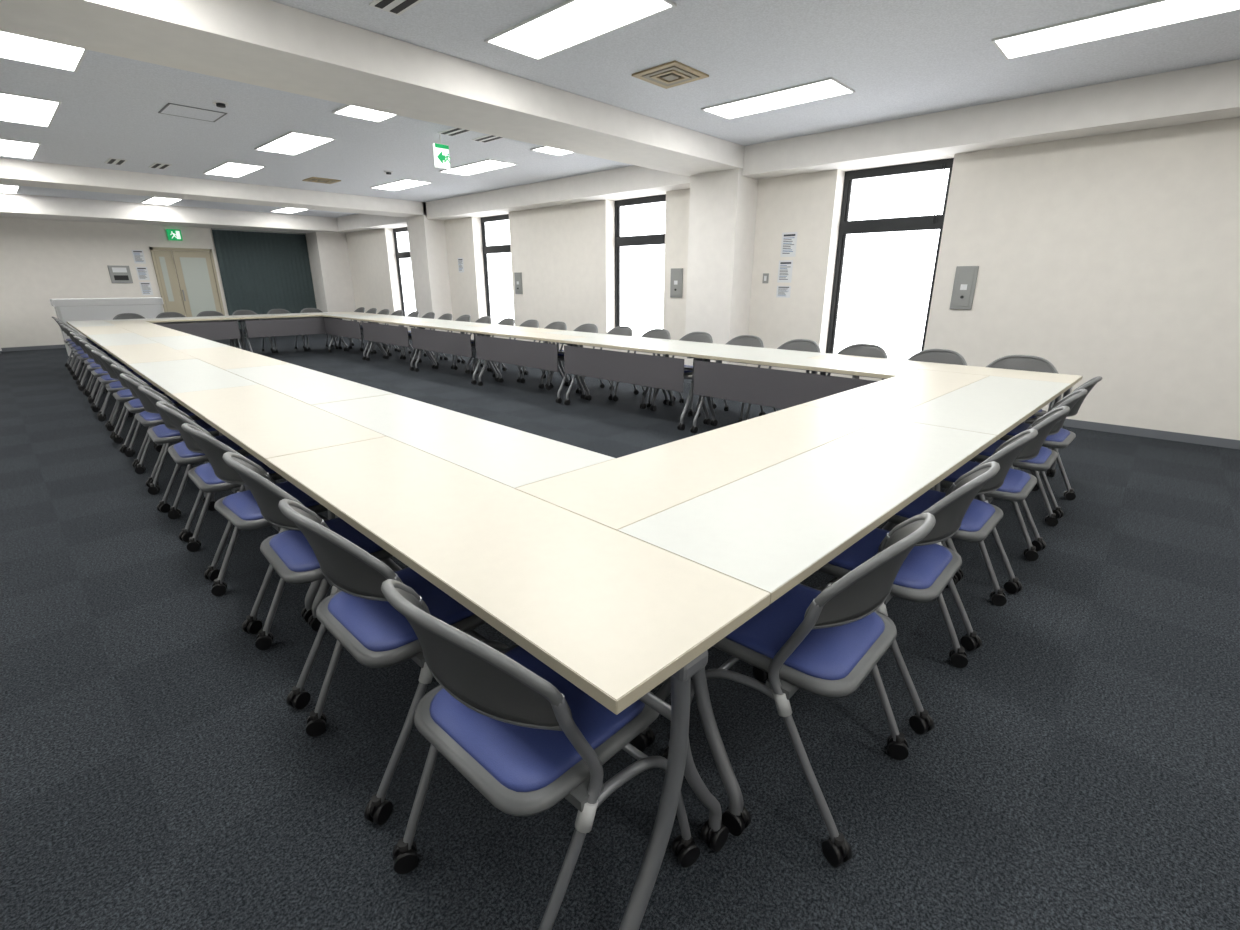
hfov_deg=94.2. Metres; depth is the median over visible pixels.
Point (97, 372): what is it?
chair
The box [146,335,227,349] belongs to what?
folding table
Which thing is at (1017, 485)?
chair
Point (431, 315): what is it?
chair
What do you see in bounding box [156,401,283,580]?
chair
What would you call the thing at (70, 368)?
chair
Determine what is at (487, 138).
ceiling vent
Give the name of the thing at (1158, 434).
baseboard
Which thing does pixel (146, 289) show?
notice
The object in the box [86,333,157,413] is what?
folding table
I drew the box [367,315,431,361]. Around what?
folding table
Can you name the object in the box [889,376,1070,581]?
folding table
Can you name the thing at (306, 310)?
chair
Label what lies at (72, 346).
chair
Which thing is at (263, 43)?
cross beam
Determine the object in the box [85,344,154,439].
chair
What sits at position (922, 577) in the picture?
chair
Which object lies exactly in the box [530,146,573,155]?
ceiling light
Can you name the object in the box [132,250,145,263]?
notice
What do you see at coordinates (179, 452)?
chair
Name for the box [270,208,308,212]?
ceiling light
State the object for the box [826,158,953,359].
window
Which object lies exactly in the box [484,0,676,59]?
ceiling light
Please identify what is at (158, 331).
folding table
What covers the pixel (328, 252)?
column
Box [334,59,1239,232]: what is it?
beam
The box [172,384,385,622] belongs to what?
folding table
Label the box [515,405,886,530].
folding table
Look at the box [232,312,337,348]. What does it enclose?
folding table
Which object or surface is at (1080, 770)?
floor
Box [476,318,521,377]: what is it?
chair
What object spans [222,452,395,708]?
chair
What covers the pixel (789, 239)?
notice
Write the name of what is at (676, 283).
panel
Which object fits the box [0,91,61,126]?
ceiling light
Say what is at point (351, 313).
folding table
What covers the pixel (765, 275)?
light switch
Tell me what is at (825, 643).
chair
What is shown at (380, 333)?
folding table
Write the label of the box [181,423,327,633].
chair
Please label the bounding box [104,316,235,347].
folding table
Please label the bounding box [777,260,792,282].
notice
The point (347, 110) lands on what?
ceiling light
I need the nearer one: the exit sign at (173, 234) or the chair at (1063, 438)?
the chair at (1063, 438)
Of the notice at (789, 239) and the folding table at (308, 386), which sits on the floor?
the folding table at (308, 386)
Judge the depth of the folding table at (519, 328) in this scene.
7.88 m
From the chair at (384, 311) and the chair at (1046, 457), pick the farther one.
the chair at (384, 311)
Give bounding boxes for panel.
[107,265,132,282]
[158,103,226,121]
[514,272,522,293]
[670,268,682,297]
[950,266,978,309]
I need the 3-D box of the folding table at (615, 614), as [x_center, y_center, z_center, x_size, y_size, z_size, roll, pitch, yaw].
[-0.487,0.464,1.746,1.799,0.720,0.449,17,24,42]
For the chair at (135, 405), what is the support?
on the floor
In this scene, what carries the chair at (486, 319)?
on the floor
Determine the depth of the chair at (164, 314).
10.34 m
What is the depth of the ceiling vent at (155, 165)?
7.81 m
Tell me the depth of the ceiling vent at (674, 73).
4.37 m
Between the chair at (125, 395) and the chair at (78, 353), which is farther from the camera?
the chair at (78, 353)
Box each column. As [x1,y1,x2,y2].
[306,232,357,321]
[406,202,453,332]
[684,168,757,376]
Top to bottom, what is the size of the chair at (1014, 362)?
0.811 m
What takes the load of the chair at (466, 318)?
on the floor
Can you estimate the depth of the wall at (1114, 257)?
5.41 m
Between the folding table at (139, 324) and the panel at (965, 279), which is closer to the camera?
the panel at (965, 279)
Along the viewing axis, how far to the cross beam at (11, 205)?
11.90 m
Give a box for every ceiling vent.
[104,158,127,164]
[149,163,171,168]
[302,177,340,183]
[369,0,422,14]
[438,127,469,135]
[472,135,502,142]
[632,60,708,88]
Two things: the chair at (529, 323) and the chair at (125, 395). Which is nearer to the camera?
the chair at (125, 395)
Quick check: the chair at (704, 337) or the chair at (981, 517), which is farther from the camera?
the chair at (704, 337)
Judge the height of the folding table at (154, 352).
0.720 m
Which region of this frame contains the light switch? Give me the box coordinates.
[762,273,768,282]
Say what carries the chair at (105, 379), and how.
on the floor
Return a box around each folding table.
[66,320,115,373]
[75,326,132,390]
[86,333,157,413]
[103,343,196,447]
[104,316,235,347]
[106,317,241,348]
[110,321,162,328]
[126,327,190,337]
[128,359,258,503]
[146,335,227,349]
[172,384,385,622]
[177,346,290,369]
[225,364,393,404]
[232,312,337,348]
[238,313,345,351]
[266,436,769,929]
[311,394,615,488]
[321,314,384,359]
[331,312,386,353]
[359,318,434,370]
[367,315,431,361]
[407,322,498,384]
[414,319,489,373]
[466,324,566,388]
[471,329,585,402]
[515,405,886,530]
[543,331,669,408]
[559,337,716,429]
[617,418,996,835]
[650,340,828,410]
[688,350,918,432]
[800,369,988,417]
[810,354,1082,476]
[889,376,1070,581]
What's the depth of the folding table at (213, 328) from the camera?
9.96 m
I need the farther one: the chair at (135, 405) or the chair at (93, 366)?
the chair at (93, 366)
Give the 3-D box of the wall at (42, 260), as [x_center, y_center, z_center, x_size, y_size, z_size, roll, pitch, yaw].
[-11.439,-3.916,12.002,0.150,2.840,10.960,16,24,41]
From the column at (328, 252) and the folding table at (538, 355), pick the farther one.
the column at (328, 252)
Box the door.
[150,247,224,316]
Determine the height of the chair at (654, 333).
0.811 m
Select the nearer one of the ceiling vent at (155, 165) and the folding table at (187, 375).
the folding table at (187, 375)
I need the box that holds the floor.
[0,333,1239,929]
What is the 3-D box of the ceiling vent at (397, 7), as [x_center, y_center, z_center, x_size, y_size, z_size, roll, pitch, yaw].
[-1.206,-2.597,3.201,0.450,0.010,0.180,16,24,41]
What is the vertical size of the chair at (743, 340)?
0.811 m
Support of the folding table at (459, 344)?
on the floor
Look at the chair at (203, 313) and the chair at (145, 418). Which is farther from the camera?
the chair at (203, 313)
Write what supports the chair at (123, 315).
on the floor
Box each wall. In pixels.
[0,217,316,347]
[211,228,316,336]
[346,117,1239,439]
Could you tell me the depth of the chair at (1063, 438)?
3.38 m
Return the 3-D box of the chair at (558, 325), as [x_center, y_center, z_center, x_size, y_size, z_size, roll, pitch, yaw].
[-0.986,-1.512,7.797,0.582,0.811,0.531,15,23,40]
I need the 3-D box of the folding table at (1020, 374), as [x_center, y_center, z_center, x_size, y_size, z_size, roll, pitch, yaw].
[2.361,-0.410,4.490,1.799,0.720,0.449,17,24,42]
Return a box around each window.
[393,227,415,315]
[481,214,514,325]
[615,194,665,336]
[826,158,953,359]
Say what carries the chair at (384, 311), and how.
on the floor
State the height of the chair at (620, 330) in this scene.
0.811 m
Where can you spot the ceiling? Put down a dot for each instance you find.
(901, 59)
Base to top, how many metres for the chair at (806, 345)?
0.811 m
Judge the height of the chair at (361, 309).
0.811 m
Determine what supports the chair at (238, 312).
on the floor
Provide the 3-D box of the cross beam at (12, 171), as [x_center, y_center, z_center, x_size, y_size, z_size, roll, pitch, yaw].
[-7.748,-4.025,8.066,0.720,0.237,10.570,16,24,41]
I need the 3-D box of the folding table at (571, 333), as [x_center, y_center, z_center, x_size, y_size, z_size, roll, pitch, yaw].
[-0.199,-1.178,6.902,1.799,0.720,0.449,17,24,42]
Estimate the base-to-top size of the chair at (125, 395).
0.811 m
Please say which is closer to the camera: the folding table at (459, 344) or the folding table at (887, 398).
the folding table at (887, 398)
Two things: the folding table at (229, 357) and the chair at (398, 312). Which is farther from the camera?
the chair at (398, 312)
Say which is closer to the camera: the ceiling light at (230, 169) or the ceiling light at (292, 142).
the ceiling light at (292, 142)
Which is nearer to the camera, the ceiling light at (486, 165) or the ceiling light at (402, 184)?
the ceiling light at (486, 165)
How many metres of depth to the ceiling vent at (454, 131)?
6.04 m
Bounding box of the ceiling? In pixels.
[0,0,1239,217]
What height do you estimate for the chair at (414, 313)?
0.811 m
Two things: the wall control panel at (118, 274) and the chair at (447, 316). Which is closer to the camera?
the chair at (447, 316)
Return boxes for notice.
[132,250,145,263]
[136,267,149,279]
[139,282,152,294]
[458,258,463,271]
[776,286,790,297]
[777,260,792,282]
[780,232,797,256]
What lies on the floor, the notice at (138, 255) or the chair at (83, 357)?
the chair at (83, 357)
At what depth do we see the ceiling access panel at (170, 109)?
5.38 m
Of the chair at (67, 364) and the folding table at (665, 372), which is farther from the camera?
the chair at (67, 364)
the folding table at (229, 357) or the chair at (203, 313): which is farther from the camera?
the chair at (203, 313)
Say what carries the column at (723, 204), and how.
on the floor
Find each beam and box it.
[0,0,744,176]
[0,158,425,216]
[0,193,337,232]
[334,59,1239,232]
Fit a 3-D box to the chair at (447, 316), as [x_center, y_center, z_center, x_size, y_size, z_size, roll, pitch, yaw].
[-3.099,-2.149,9.796,0.531,0.811,0.582,-17,24,-42]
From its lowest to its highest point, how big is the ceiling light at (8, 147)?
0.012 m
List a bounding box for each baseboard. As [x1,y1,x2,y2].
[1,344,65,351]
[361,330,1239,449]
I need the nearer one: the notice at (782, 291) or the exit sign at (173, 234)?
the notice at (782, 291)
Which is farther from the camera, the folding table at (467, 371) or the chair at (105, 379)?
the folding table at (467, 371)
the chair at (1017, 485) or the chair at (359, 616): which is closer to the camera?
the chair at (359, 616)
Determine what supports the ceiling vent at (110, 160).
in the ceiling
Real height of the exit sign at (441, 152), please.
0.330 m
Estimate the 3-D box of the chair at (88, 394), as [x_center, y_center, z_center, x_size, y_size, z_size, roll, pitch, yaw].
[-6.133,-1.222,6.886,0.531,0.811,0.582,-16,24,-41]
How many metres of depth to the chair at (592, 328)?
7.47 m
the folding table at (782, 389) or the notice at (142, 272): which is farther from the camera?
the notice at (142, 272)
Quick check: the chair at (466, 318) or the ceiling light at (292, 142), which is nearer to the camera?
the ceiling light at (292, 142)
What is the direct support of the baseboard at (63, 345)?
attached to the wall at (42, 260)
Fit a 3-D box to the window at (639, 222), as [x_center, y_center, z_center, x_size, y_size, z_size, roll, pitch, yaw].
[0.360,-2.969,8.913,1.180,2.150,0.104,16,24,41]
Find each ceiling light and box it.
[0,31,87,71]
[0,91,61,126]
[0,138,40,158]
[0,184,19,193]
[141,197,182,204]
[203,161,265,177]
[254,131,335,155]
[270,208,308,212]
[332,105,397,122]
[370,179,432,190]
[439,159,517,175]
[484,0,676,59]
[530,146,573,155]
[701,77,855,119]
[992,0,1239,59]
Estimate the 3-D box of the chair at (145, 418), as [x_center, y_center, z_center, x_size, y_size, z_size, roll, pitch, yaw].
[-3.169,-0.332,4.091,0.582,0.811,0.531,16,24,41]
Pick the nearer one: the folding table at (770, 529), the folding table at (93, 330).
the folding table at (770, 529)
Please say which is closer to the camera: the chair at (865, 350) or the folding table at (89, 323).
the chair at (865, 350)
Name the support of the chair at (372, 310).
on the floor
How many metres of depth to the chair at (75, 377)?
8.03 m
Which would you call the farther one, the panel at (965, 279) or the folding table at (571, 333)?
the folding table at (571, 333)
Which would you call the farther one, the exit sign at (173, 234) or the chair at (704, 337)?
the exit sign at (173, 234)
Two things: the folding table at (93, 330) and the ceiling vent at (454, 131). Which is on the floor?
the folding table at (93, 330)
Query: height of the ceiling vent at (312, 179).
0.023 m
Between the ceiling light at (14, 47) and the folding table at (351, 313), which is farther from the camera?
the folding table at (351, 313)
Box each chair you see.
[52,316,89,368]
[54,318,93,372]
[56,320,97,376]
[58,322,102,379]
[60,324,107,387]
[63,326,112,394]
[68,329,119,400]
[70,332,126,408]
[73,336,133,416]
[79,340,144,427]
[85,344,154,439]
[91,350,165,452]
[101,356,182,467]
[110,364,200,486]
[113,313,145,319]
[120,373,218,512]
[138,385,249,541]
[156,312,185,323]
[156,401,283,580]
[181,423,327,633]
[196,311,237,347]
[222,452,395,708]
[232,310,274,352]
[267,309,307,352]
[278,499,508,824]
[300,308,335,350]
[338,307,369,348]
[349,308,383,350]
[361,309,396,351]
[374,310,410,355]
[381,579,699,929]
[388,311,426,358]
[403,312,442,359]
[418,313,459,362]
[436,315,476,368]
[454,316,499,370]
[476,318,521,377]
[498,320,545,381]
[520,321,571,386]
[550,324,604,392]
[579,326,638,399]
[613,329,675,407]
[649,332,716,415]
[662,513,935,866]
[694,335,765,421]
[745,339,820,419]
[814,461,999,733]
[827,343,887,380]
[886,429,1037,650]
[907,349,967,365]
[940,406,1069,593]
[971,389,1087,550]
[986,355,1058,423]
[999,376,1101,518]
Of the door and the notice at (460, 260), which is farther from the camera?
the door
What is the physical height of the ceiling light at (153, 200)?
0.012 m
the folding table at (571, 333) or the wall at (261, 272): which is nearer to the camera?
the folding table at (571, 333)
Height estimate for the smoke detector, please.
0.034 m
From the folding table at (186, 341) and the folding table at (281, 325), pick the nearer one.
the folding table at (186, 341)
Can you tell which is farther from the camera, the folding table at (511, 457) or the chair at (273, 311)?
the chair at (273, 311)
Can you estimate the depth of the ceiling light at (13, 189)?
9.76 m
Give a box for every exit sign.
[166,229,182,240]
[433,134,450,168]
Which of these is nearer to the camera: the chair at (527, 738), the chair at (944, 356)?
the chair at (527, 738)
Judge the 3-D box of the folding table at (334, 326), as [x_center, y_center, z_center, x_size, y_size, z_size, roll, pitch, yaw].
[-4.995,-2.425,10.818,1.799,0.720,0.449,17,24,42]
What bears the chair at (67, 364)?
on the floor
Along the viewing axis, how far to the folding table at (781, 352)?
5.61 m
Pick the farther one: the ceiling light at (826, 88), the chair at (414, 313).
the chair at (414, 313)
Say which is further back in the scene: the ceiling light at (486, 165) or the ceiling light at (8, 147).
the ceiling light at (486, 165)
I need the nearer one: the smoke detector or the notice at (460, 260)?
the smoke detector
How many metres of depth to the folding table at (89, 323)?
8.83 m
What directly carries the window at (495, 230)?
in the wall at (1114, 257)
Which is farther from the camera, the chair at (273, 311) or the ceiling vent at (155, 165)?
the chair at (273, 311)
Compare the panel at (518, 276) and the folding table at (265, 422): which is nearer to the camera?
the folding table at (265, 422)
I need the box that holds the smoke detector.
[212,100,228,107]
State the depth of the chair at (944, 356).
4.64 m
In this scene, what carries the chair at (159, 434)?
on the floor
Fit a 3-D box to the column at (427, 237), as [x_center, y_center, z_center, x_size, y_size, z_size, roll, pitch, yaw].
[-4.022,-3.992,12.243,0.700,2.839,0.459,16,24,41]
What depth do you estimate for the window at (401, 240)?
13.80 m
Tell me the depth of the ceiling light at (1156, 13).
3.53 m
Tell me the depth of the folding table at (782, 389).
4.67 m

